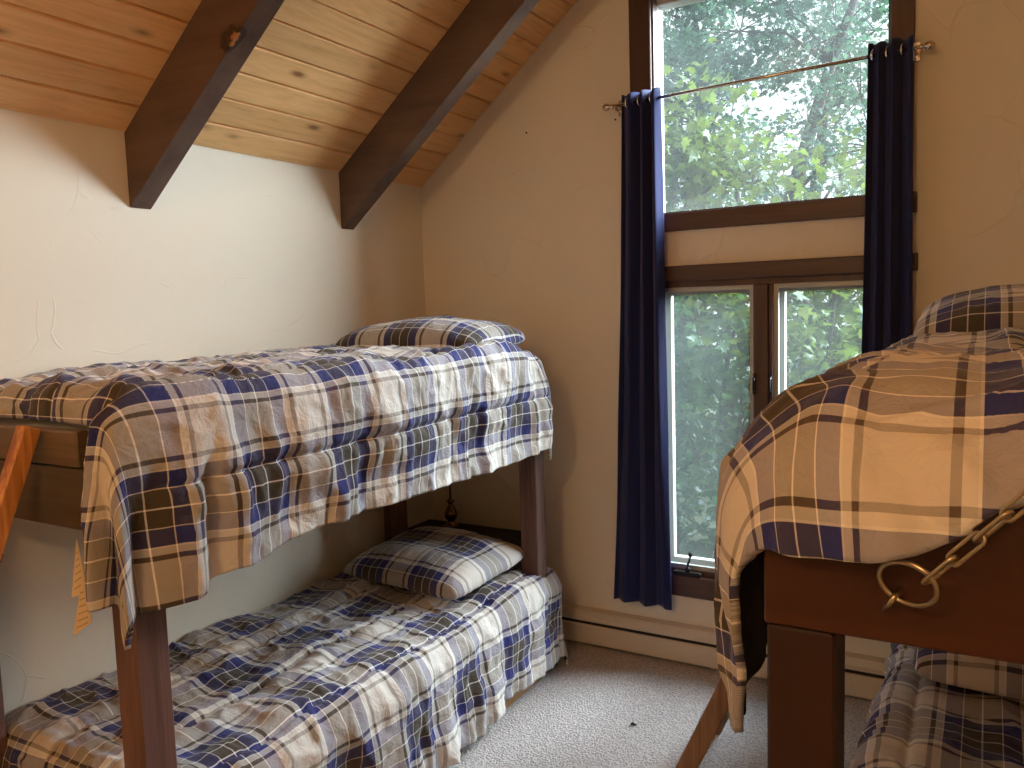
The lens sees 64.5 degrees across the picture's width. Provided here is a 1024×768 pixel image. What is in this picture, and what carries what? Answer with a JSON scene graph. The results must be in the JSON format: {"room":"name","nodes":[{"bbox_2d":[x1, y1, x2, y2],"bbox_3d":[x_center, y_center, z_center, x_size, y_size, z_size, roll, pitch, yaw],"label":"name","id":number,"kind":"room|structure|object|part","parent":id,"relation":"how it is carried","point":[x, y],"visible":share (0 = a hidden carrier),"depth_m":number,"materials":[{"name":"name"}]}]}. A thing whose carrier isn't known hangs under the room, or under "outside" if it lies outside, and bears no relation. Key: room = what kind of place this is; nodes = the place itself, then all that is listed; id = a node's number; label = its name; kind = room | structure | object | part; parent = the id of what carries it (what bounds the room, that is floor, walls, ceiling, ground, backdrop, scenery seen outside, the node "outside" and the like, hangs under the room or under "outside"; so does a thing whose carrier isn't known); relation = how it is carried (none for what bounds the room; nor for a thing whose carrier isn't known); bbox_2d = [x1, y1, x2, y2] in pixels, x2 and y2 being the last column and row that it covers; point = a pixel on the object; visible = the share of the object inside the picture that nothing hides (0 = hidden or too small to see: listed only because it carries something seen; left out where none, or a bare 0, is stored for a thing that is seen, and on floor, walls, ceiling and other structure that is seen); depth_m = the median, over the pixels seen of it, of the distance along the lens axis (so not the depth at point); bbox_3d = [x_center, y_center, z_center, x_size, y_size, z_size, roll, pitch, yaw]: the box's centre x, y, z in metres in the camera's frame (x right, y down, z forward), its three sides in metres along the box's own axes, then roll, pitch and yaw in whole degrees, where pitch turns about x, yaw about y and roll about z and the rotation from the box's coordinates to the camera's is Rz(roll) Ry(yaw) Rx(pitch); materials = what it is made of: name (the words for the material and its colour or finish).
{"room":"dormitory","nodes":[
{"label":"dormitory","id":0,"kind":"room"},
{"bbox_2d":[0,108,433,717],"bbox_3d":[-1.827,0.315,2.285,0.140,2.463,5.200,1,6,30],"label":"wall","id":1,"kind":"structure","parent":0,"point":[237,253],"depth_m":3.04,"materials":[{"name":"beige paint"}]},
{"bbox_2d":[0,0,576,186],"bbox_3d":[-0.356,-1.505,1.221,3.881,1.692,5.480,1,6,30],"label":"ceiling","id":2,"kind":"structure","parent":0,"point":[322,74],"depth_m":3.10,"materials":[{"name":"brown wood"}]},
{"bbox_2d":[124,0,284,208],"bbox_3d":[-0.638,-1.429,2.433,1.695,1.628,0.087,1,6,30],"label":"ceiling beam","id":3,"kind":"structure","parent":2,"relation":"attached to","point":[220,36],"depth_m":2.70,"materials":[{"name":"brown wood"}]},
{"bbox_2d":[339,0,538,229],"bbox_3d":[-0.082,-1.534,3.383,1.695,1.628,0.087,1,6,30],"label":"ceiling beam","id":4,"kind":"structure","parent":2,"relation":"attached to","point":[483,27],"depth_m":3.54,"materials":[{"name":"brown wood"}]},
{"bbox_2d":[447,639,872,767],"bbox_3d":[-0.258,1.636,1.513,3.680,0.120,5.480,1,6,30],"label":"floor","id":5,"kind":"structure","parent":0,"point":[580,714],"depth_m":3.34,"materials":[{"name":"carpet"}]},
{"bbox_2d":[0,425,40,562],"bbox_3d":[-1.472,0.847,1.885,0.478,1.461,0.605,1,6,30],"label":"ladder","id":6,"kind":"object","parent":5,"relation":"on","point":[24,441],"visible":1,"depth_m":1.91,"materials":[{"name":"orange wood"}]},
{"bbox_2d":[0,423,557,767],"bbox_3d":[-0.744,0.719,3.089,0.898,1.443,2.206,1,6,30],"label":"bunk bed","id":7,"kind":"object","parent":5,"relation":"on","point":[51,494],"visible":0.16,"depth_m":1.99,"materials":[{"name":"brown wood"}]},
{"bbox_3d":[-1.595,0.857,2.420,0.086,1.345,0.090,1,6,30],"label":"post","id":8,"kind":"part","parent":7,"relation":"part of","materials":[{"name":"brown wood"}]},
{"bbox_2d":[0,418,88,430],"bbox_3d":[-0.817,0.049,3.014,0.720,0.155,1.920,1,6,30],"label":"mattress","id":9,"kind":"object","parent":7,"relation":"on","point":[2,420],"visible":0.02,"depth_m":2.15,"materials":[{"name":"fabric"}]},
{"bbox_2d":[0,338,552,650],"bbox_3d":[-0.750,0.184,2.952,1.034,0.630,2.232,1,6,30],"label":"comforter","id":10,"kind":"object","parent":9,"relation":"on","point":[197,469],"visible":0.95,"depth_m":2.18,"materials":[{"name":"fabric"}]},
{"bbox_2d":[336,315,524,347],"bbox_3d":[-0.354,-0.206,3.530,0.730,0.184,0.501,1,6,30],"label":"pillow","id":11,"kind":"object","parent":10,"relation":"on","point":[439,330],"visible":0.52,"depth_m":3.34,"materials":[{"name":"fabric"}]},
{"bbox_3d":[-0.903,0.873,2.017,0.086,1.345,0.090,1,6,30],"label":"post","id":12,"kind":"part","parent":7,"relation":"part of","materials":[{"name":"brown wood"}]},
{"bbox_3d":[-0.593,0.667,4.131,0.086,1.345,0.090,1,6,30],"label":"post","id":13,"kind":"part","parent":7,"relation":"part of","materials":[{"name":"brown wood"}]},
{"bbox_3d":[-0.361,1.378,2.915,0.036,0.140,1.898,1,6,30],"label":"rail","id":14,"kind":"part","parent":7,"relation":"part of","materials":[{"name":"brown wood"}]},
{"bbox_3d":[0.099,0.683,3.728,0.086,1.345,0.090,1,6,30],"label":"post","id":15,"kind":"part","parent":7,"relation":"part of","materials":[{"name":"brown wood"}]},
{"bbox_3d":[-0.735,1.163,3.189,0.730,0.300,1.990,1,6,30],"label":"mattress","id":16,"kind":"object","parent":7,"relation":"on","visible":0},
{"bbox_2d":[2,561,568,767],"bbox_3d":[-0.653,1.173,3.161,0.999,0.509,2.204,1,6,30],"label":"comforter","id":17,"kind":"object","parent":16,"relation":"on","point":[346,670],"visible":0.8,"depth_m":2.84,"materials":[{"name":"fabric"}]},
{"bbox_2d":[343,526,524,599],"bbox_3d":[-0.349,0.791,3.707,0.681,0.182,0.559,2,6,35],"label":"pillow","id":18,"kind":"object","parent":17,"relation":"on","point":[439,562],"visible":1,"depth_m":3.55,"materials":[{"name":"fabric"}]},
{"bbox_2d":[408,519,521,560],"bbox_3d":[-0.221,1.039,4.263,0.640,0.556,0.200,1,6,30],"label":"table","id":19,"kind":"object","parent":5,"relation":"on","point":[507,535],"visible":0.17,"depth_m":4.21,"materials":[{"name":"black paint"}]},
{"bbox_2d":[444,484,458,526],"bbox_3d":[-0.332,0.497,4.311,0.220,0.520,0.220,1,6,30],"label":"table lamp","id":20,"kind":"object","parent":19,"relation":"on","point":[450,513],"visible":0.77,"depth_m":4.31,"materials":[{"name":"brown wood"}]},
{"bbox_2d":[675,644,766,767],"bbox_3d":[0.909,0.816,2.869,0.593,1.203,0.438,1,6,30],"label":"ladder","id":21,"kind":"object","parent":5,"relation":"on","point":[715,715],"visible":0.17,"depth_m":2.80,"materials":[{"name":"brown wood"}]},
{"bbox_3d":[0.809,0.835,2.697,0.593,1.203,0.038,1,6,30],"label":"rail","id":22,"kind":"part","parent":21,"relation":"part of","materials":[{"name":"brown wood"}]},
{"bbox_3d":[1.010,0.797,3.041,0.593,1.203,0.038,1,6,30],"label":"rail","id":23,"kind":"part","parent":21,"relation":"part of","materials":[{"name":"brown wood"}]},
{"bbox_2d":[764,506,1023,767],"bbox_3d":[1.338,0.765,1.844,0.990,1.452,2.200,1,6,30],"label":"bunk bed","id":24,"kind":"object","parent":5,"relation":"on","point":[811,605],"visible":0.27,"depth_m":1.04,"materials":[{"name":"brown wood"}]},
{"bbox_3d":[0.427,0.951,1.179,0.088,1.262,0.090,1,6,30],"label":"post","id":25,"kind":"part","parent":24,"relation":"part of","materials":[{"name":"brown wood"}]},
{"bbox_2d":[876,489,1023,610],"bbox_3d":[0.725,-0.212,0.593,0.077,1.042,0.925,-6,7,-38],"label":"chain","id":26,"kind":"object","parent":24,"relation":"attached to","point":[1008,516],"visible":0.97,"depth_m":0.91,"materials":[{"name":"metal"}]},
{"bbox_3d":[1.319,0.094,1.784,0.900,0.180,2.085,1,6,30],"label":"mattress","id":27,"kind":"object","parent":24,"relation":"on","visible":0},
{"bbox_2d":[714,327,1023,732],"bbox_3d":[1.249,0.163,1.816,1.132,0.594,2.336,1,6,30],"label":"comforter","id":28,"kind":"object","parent":27,"relation":"on","point":[901,450],"visible":0.91,"depth_m":1.03,"materials":[{"name":"fabric"}]},
{"bbox_2d":[912,284,1023,337],"bbox_3d":[1.619,-0.192,2.376,0.779,0.212,0.500,1,6,30],"label":"pillow","id":29,"kind":"object","parent":27,"relation":"on","point":[996,306],"visible":0.6,"depth_m":2.33,"materials":[{"name":"fabric"}]},
{"bbox_3d":[1.356,1.173,1.890,0.900,0.330,1.980,1,6,30],"label":"mattress","id":30,"kind":"object","parent":24,"relation":"on","visible":0},
{"bbox_2d":[850,643,1023,767],"bbox_3d":[1.319,1.095,1.873,1.028,0.334,2.225,1,6,30],"label":"comforter","id":31,"kind":"object","parent":30,"relation":"on","point":[914,721],"visible":0.62,"depth_m":2.20,"materials":[{"name":"fabric"}]},
{"bbox_2d":[913,647,1023,699],"bbox_3d":[1.637,0.798,2.406,0.779,0.184,0.502,1,6,30],"label":"pillow","id":32,"kind":"object","parent":31,"relation":"on","point":[996,677],"visible":0.34,"depth_m":2.32,"materials":[{"name":"fabric"}]},
{"bbox_2d":[420,0,1023,657],"bbox_3d":[1.024,-0.563,3.626,3.680,3.787,0.140,1,6,30],"label":"wall","id":33,"kind":"structure","parent":0,"point":[521,231],"depth_m":3.92,"materials":[{"name":"beige paint"}]},
{"bbox_2d":[562,602,886,699],"bbox_3d":[1.030,1.234,3.708,3.364,0.186,0.055,1,6,30],"label":"baseboard heater","id":34,"kind":"object","parent":33,"relation":"attached to","point":[659,638],"visible":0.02,"depth_m":3.87,"materials":[{"name":"metal"}]},
{"bbox_3d":[1.042,1.229,3.728,3.360,0.174,0.007,1,6,30],"label":"plate","id":35,"kind":"part","parent":34,"relation":"part of","materials":[{"name":"metal"}]},
{"bbox_2d":[628,0,917,231],"bbox_3d":[1.089,-1.265,3.485,1.195,1.155,0.153,1,6,30],"label":"window","id":36,"kind":"structure","parent":33,"relation":"in","point":[645,16],"depth_m":3.59,"materials":[{"name":"brown wood"}]},
{"bbox_3d":[0.591,-1.270,3.707,0.102,1.155,0.022,1,6,30],"label":"casing","id":37,"kind":"part","parent":36,"relation":"part of","materials":[{"name":"brown wood"}]},
{"bbox_3d":[1.522,-1.249,3.164,0.087,1.155,0.022,1,6,30],"label":"casing","id":38,"kind":"part","parent":36,"relation":"part of","materials":[{"name":"brown wood"}]},
{"bbox_2d":[665,253,917,600],"bbox_3d":[1.135,0.232,3.620,1.200,1.542,0.171,1,6,30],"label":"window","id":39,"kind":"structure","parent":33,"relation":"in","point":[767,283],"depth_m":3.56,"materials":[{"name":"brown wood"}]},
{"bbox_3d":[0.932,0.211,3.786,0.434,1.322,0.035,1,6,30],"label":"sash","id":40,"kind":"part","parent":39,"relation":"part of","materials":[{"name":"white wood"}]},
{"bbox_3d":[0.899,0.217,3.729,0.434,1.322,0.018,1,6,30],"label":"screen frame","id":41,"kind":"part","parent":39,"relation":"part of","materials":[{"name":"grey metal"}]},
{"bbox_3d":[1.144,0.215,3.636,0.992,1.397,0.130,1,6,30],"label":"frame","id":42,"kind":"part","parent":39,"relation":"part of","materials":[{"name":"brown wood"}]},
{"bbox_3d":[1.346,0.227,3.469,0.435,1.322,0.018,1,6,30],"label":"screen frame","id":43,"kind":"part","parent":39,"relation":"part of","materials":[{"name":"grey metal"}]},
{"bbox_3d":[1.379,0.221,3.526,0.435,1.322,0.035,1,6,30],"label":"sash","id":44,"kind":"part","parent":39,"relation":"part of","materials":[{"name":"white wood"}]},
{"bbox_2d":[602,40,935,116],"bbox_3d":[1.013,-1.272,3.400,1.356,0.102,0.079,1,6,30],"label":"curtain rod","id":45,"kind":"object","parent":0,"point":[928,45],"visible":0.98,"depth_m":3.31,"materials":[{"name":"silver metal"}]},
{"bbox_2d":[614,87,671,609],"bbox_3d":[0.585,-0.133,3.751,0.300,2.375,0.067,1,6,30],"label":"curtain","id":46,"kind":"object","parent":45,"relation":"hanging from","point":[642,555],"visible":1,"depth_m":3.73,"materials":[{"name":"blue fabric"}]},
{"bbox_2d":[861,35,912,353],"bbox_3d":[1.484,-0.171,3.220,0.220,2.317,0.064,1,6,30],"label":"curtain","id":47,"kind":"object","parent":45,"relation":"hanging from","point":[887,308],"visible":0.49,"depth_m":3.16,"materials":[{"name":"blue fabric"}]},
{"label":"outside","id":48,"kind":"structure","parent":0,"visible":0},
{"bbox_2d":[678,351,843,558],"bbox_3d":[5.424,0.658,16.587,30.000,1.525,26.000,1,6,30],"label":"ground","id":49,"kind":"structure","parent":48,"point":[697,518],"depth_m":10.19,"materials":[{"name":"grey"}]},
{"bbox_2d":[676,396,738,558],"bbox_3d":[1.794,1.304,8.678,1.943,2.726,2.046,1,6,30],"label":"bush","id":50,"kind":"object","parent":49,"relation":"on","point":[710,517],"visible":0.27,"depth_m":8.35,"materials":[{"name":"green plant"}]},
{"bbox_2d":[672,203,748,429],"bbox_3d":[2.710,-0.872,13.682,4.071,4.808,3.452,1,6,30],"label":"tree","id":51,"kind":"object","parent":49,"relation":"on","point":[707,410],"visible":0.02,"depth_m":12.84,"materials":[{"name":"green plant"}]},
{"bbox_2d":[679,395,742,554],"bbox_3d":[2.513,1.314,9.123,2.102,3.031,1.434,-5,6,-33],"label":"bush","id":52,"kind":"object","parent":49,"relation":"on","point":[700,542],"visible":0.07,"depth_m":8.87,"materials":[{"name":"green plant"}]},
{"bbox_2d":[673,293,749,513],"bbox_3d":[1.430,0.406,7.087,1.922,3.194,1.944,-6,7,-40],"label":"tree","id":53,"kind":"object","parent":49,"relation":"on","point":[690,461],"visible":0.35,"depth_m":6.87,"materials":[{"name":"green plant"}]},
{"bbox_2d":[663,0,798,472],"bbox_3d":[2.618,-2.675,12.212,2.932,8.142,3.914,-2,5,-2],"label":"broadleaf tree","id":54,"kind":"object","parent":49,"relation":"on","point":[697,12],"visible":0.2,"depth_m":11.44,"materials":[{"name":"green plant"}]},
{"bbox_2d":[673,292,820,498],"bbox_3d":[1.916,0.381,7.351,1.857,3.313,2.392,-2,5,-2],"label":"sapling","id":55,"kind":"object","parent":49,"relation":"on","point":[741,390],"visible":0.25,"depth_m":7.02,"materials":[{"name":"green plant"}]},
{"bbox_2d":[663,21,835,212],"bbox_3d":[1.983,-0.704,8.036,2.403,5.402,1.824,0,6,18],"label":"maple tree","id":56,"kind":"object","parent":49,"relation":"on","point":[691,144],"visible":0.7,"depth_m":7.61,"materials":[{"name":"green plant"}]},
{"bbox_2d":[698,188,841,446],"bbox_3d":[3.926,-0.763,12.581,3.635,4.729,3.391,1,6,30],"label":"tree","id":57,"kind":"object","parent":49,"relation":"on","point":[737,197],"visible":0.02,"depth_m":12.20,"materials":[{"name":"green plant"}]},
{"bbox_2d":[682,289,862,451],"bbox_3d":[2.432,0.454,6.818,2.010,3.388,2.230,1,6,30],"label":"tree","id":58,"kind":"object","parent":49,"relation":"on","point":[824,357],"visible":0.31,"depth_m":6.39,"materials":[{"name":"green plant"}]},
{"bbox_2d":[662,0,888,486],"bbox_3d":[3.562,-2.164,10.048,3.954,7.506,3.216,1,6,30],"label":"leaning tree","id":59,"kind":"object","parent":49,"relation":"on","point":[831,53],"visible":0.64,"depth_m":9.92,"materials":[{"name":"green plant"}]},
{"bbox_2d":[679,0,888,374],"bbox_3d":[4.944,-2.989,13.873,3.532,7.760,5.355,-4,6,-25],"label":"broadleaf tree","id":60,"kind":"object","parent":49,"relation":"on","point":[814,186],"visible":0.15,"depth_m":13.49,"materials":[{"name":"green plant"}]},
{"bbox_2d":[715,165,862,422],"bbox_3d":[4.857,-0.809,12.114,3.942,4.906,3.472,1,6,30],"label":"tree","id":61,"kind":"object","parent":49,"relation":"on","point":[842,174],"visible":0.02,"depth_m":12.13,"materials":[{"name":"green plant"}]},
{"bbox_2d":[717,113,865,353],"bbox_3d":[2.915,-0.153,7.202,2.164,4.265,1.634,1,6,30],"label":"maple tree","id":62,"kind":"object","parent":49,"relation":"on","point":[840,158],"visible":0.15,"depth_m":6.82,"materials":[{"name":"green plant"}]},
{"bbox_2d":[795,303,861,325],"bbox_3d":[3.216,0.938,4.789,2.239,3.062,2.292,-7,7,-43],"label":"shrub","id":63,"kind":"object","parent":49,"relation":"on","point":[807,305],"visible":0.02,"depth_m":4.71,"materials":[{"name":"green plant"}]}
]}

